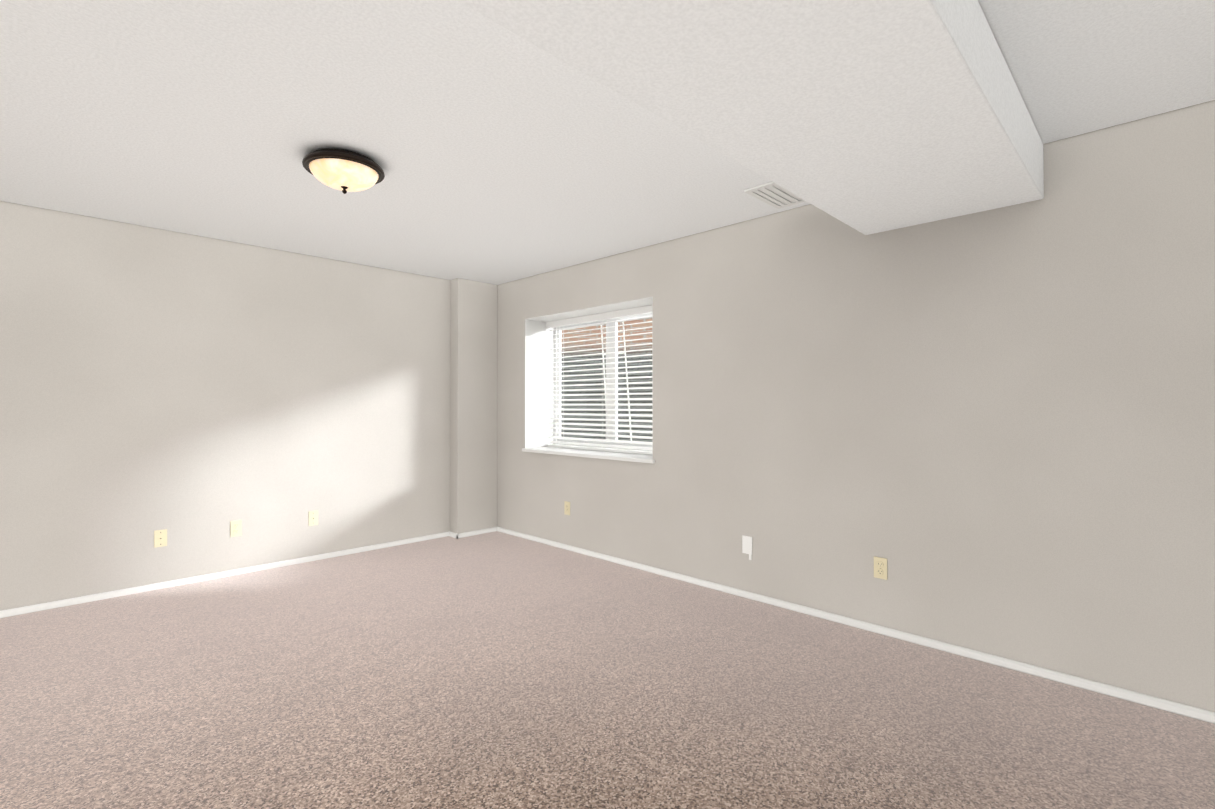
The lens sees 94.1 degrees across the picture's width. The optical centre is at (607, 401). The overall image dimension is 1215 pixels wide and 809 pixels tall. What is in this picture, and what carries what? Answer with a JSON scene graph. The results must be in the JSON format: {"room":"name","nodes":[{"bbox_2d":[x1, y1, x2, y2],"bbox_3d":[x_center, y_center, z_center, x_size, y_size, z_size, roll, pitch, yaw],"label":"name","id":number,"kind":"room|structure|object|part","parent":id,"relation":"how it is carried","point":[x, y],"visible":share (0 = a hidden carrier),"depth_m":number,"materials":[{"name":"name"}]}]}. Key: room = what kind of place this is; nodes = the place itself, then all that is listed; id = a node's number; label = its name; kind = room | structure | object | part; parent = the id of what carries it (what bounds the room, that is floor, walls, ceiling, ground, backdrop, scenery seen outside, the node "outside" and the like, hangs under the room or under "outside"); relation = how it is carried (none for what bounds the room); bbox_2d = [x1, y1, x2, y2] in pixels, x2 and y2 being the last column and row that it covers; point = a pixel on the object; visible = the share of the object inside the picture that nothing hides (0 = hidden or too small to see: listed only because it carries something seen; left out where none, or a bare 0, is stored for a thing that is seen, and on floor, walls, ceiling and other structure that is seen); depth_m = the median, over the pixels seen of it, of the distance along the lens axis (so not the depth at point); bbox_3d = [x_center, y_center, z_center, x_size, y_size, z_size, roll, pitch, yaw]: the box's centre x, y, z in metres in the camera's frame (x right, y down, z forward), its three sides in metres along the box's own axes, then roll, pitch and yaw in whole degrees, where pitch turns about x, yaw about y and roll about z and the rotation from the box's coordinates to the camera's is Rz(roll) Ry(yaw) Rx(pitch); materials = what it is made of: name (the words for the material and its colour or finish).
{"room":"empty basement room","nodes":[
{"label":"empty basement room","id":0,"kind":"room"},
{"bbox_2d":[0,201,449,610],"bbox_3d":[-3.064,0.049,3.981,0.400,2.400,5.790,0,-1,44],"label":"wall","id":1,"kind":"structure","parent":0,"point":[194,395],"depth_m":3.92,"materials":[{"name":"beige paint"}]},
{"bbox_2d":[154,529,166,547],"bbox_3d":[-2.976,0.912,3.769,0.014,0.112,0.068,0,-1,44],"label":"jack","id":2,"kind":"object","parent":1,"relation":"attached to","point":[160,538],"visible":1,"depth_m":3.77,"materials":[{"name":"beige plastic"}]},
{"bbox_2d":[0,531,451,617],"bbox_3d":[-3.059,1.226,3.683,0.012,0.041,4.525,0,-1,44],"label":"baseboard","id":3,"kind":"structure","parent":1,"relation":"attached to","point":[139,589],"depth_m":3.91,"materials":[{"name":"white wood"}]},
{"bbox_2d":[230,520,241,536],"bbox_3d":[-2.677,0.915,4.078,0.008,0.112,0.068,0,-1,44],"label":"duplex electrical outlet","id":4,"kind":"object","parent":1,"relation":"attached to","point":[236,528],"visible":1,"depth_m":4.08,"materials":[{"name":"beige plastic"}]},
{"bbox_2d":[309,510,317,525],"bbox_3d":[-2.311,0.917,4.447,0.014,0.112,0.068,0,-1,44],"label":"outlet","id":5,"kind":"object","parent":1,"relation":"attached to","point":[313,517],"visible":1,"depth_m":4.45,"materials":[{"name":"beige plastic"}]},
{"bbox_2d":[450,278,496,533],"bbox_3d":[-1.277,0.060,5.418,0.140,2.400,0.435,0,-1,44],"label":"wall","id":6,"kind":"structure","parent":0,"point":[473,405],"depth_m":5.33,"materials":[{"name":"beige paint"}]},
{"bbox_2d":[452,527,495,538],"bbox_3d":[-1.252,1.239,5.348,0.042,0.041,0.407,0,-1,44],"label":"baseboard","id":7,"kind":"structure","parent":6,"relation":"attached to","point":[493,529],"depth_m":5.31,"materials":[{"name":"white wood"}]},
{"bbox_2d":[0,531,1214,808],"bbox_3d":[-0.482,1.290,1.441,7.630,0.120,5.790,0,-1,44],"label":"floor","id":8,"kind":"structure","parent":0,"point":[496,669],"depth_m":2.29,"materials":[{"name":"carpet"}]},
{"bbox_2d":[0,0,1214,284],"bbox_3d":[-0.482,-1.245,1.460,7.630,0.150,5.790,0,-1,44],"label":"ceiling","id":9,"kind":"structure","parent":0,"point":[498,154],"depth_m":2.34,"materials":[{"name":"white paint"}]},
{"bbox_2d":[302,149,384,193],"bbox_3d":[-1.266,-1.079,2.724,0.360,0.162,0.360,0,-1,44],"label":"ceiling light","id":10,"kind":"object","parent":9,"relation":"attached to","point":[344,171],"visible":1,"depth_m":2.63,"materials":[{"name":"beige glass"}]},
{"bbox_3d":[-1.266,-1.068,2.724,0.302,0.076,0.302,0,-1,44],"label":"lamp shade","id":11,"kind":"part","parent":10,"relation":"part of","materials":[{"name":"white glass"}]},
{"bbox_2d":[457,0,1043,234],"bbox_3d":[-0.057,-1.048,1.042,0.780,0.250,4.990,0,-1,44],"label":"soffit","id":12,"kind":"structure","parent":9,"relation":"attached to","point":[866,117],"depth_m":1.68,"materials":[{"name":"paint"}]},
{"bbox_2d":[744,181,806,208],"bbox_3d":[1.036,-1.152,3.073,0.440,0.012,0.380,0,-1,44],"label":"ceiling vent","id":13,"kind":"object","parent":9,"relation":"in","point":[773,194],"visible":0.46,"depth_m":3.15,"materials":[{"name":"white metal"}]},
{"bbox_2d":[497,100,1214,711],"bbox_3d":[1.547,0.043,3.235,7.230,2.400,0.400,0,-1,44],"label":"wall","id":14,"kind":"structure","parent":0,"point":[989,432],"depth_m":2.80,"materials":[{"name":"beige paint"}]},
{"bbox_2d":[564,501,569,514],"bbox_3d":[-0.342,0.905,4.795,0.068,0.112,0.008,0,-1,44],"label":"duplex electrical outlet","id":15,"kind":"object","parent":14,"relation":"attached to","point":[566,508],"visible":1,"depth_m":4.79,"materials":[{"name":"beige plastic"}]},
{"bbox_2d":[522,447,654,463],"bbox_3d":[-0.082,0.443,4.813,1.570,0.028,0.422,0,-1,44],"label":"window sill","id":16,"kind":"structure","parent":14,"relation":"attached to","point":[631,457],"depth_m":4.65,"materials":[{"name":"white wood"}]},
{"bbox_2d":[525,297,652,458],"bbox_3d":[-0.074,-0.165,4.826,1.530,1.200,0.399,0,-1,44],"label":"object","id":17,"kind":"object","parent":14,"relation":"attached to","point":[537,360],"visible":0.41,"depth_m":5.29,"materials":[{"name":"white paint"}]},
{"bbox_2d":[553,313,651,450],"bbox_3d":[0.040,-0.165,4.943,1.522,1.190,0.057,0,-1,44],"label":"window","id":18,"kind":"structure","parent":14,"relation":"in","point":[611,329],"depth_m":4.95,"materials":[{"name":"white plastic"}]},
{"bbox_2d":[546,305,651,454],"bbox_3d":[-0.029,-0.156,4.872,1.514,1.204,0.079,0,-1,44],"label":"window blinds","id":19,"kind":"object","parent":18,"relation":"attached to","point":[608,315],"visible":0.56,"depth_m":4.90,"materials":[{"name":"white plastic"}]},
{"bbox_2d":[742,535,751,559],"bbox_3d":[0.887,0.929,3.591,0.068,0.147,0.006,0,-1,44],"label":"electrical outlet","id":20,"kind":"object","parent":14,"relation":"attached to","point":[746,544],"visible":1,"depth_m":3.59,"materials":[{"name":"white plastic"}]},
{"bbox_2d":[496,527,1214,723],"bbox_3d":[1.310,1.223,3.171,6.690,0.041,0.012,0,-1,44],"label":"baseboard","id":21,"kind":"structure","parent":14,"relation":"attached to","point":[1148,700],"depth_m":2.85,"materials":[{"name":"white wood"}]},
{"bbox_2d":[874,556,886,579],"bbox_3d":[1.461,0.892,3.028,0.068,0.112,0.008,0,-1,44],"label":"duplex electrical outlet","id":22,"kind":"object","parent":14,"relation":"attached to","point":[880,567],"visible":1,"depth_m":3.02,"materials":[{"name":"beige plastic"}]},
{"label":"outside","id":23,"kind":"structure","parent":0,"visible":0},
{"bbox_2d":[561,318,651,441],"bbox_3d":[0.413,-0.191,5.323,2.625,3.500,0.892,0,-1,44],"label":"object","id":24,"kind":"structure","parent":23,"point":[642,336],"depth_m":6.09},
{"bbox_2d":[601,322,631,439],"bbox_3d":[0.085,-0.115,5.467,0.615,1.853,0.155,0,-1,44],"label":"ladder","id":25,"kind":"object","parent":24,"relation":"attached to","point":[625,365],"depth_m":5.45,"materials":[{"name":"white"}]}
]}

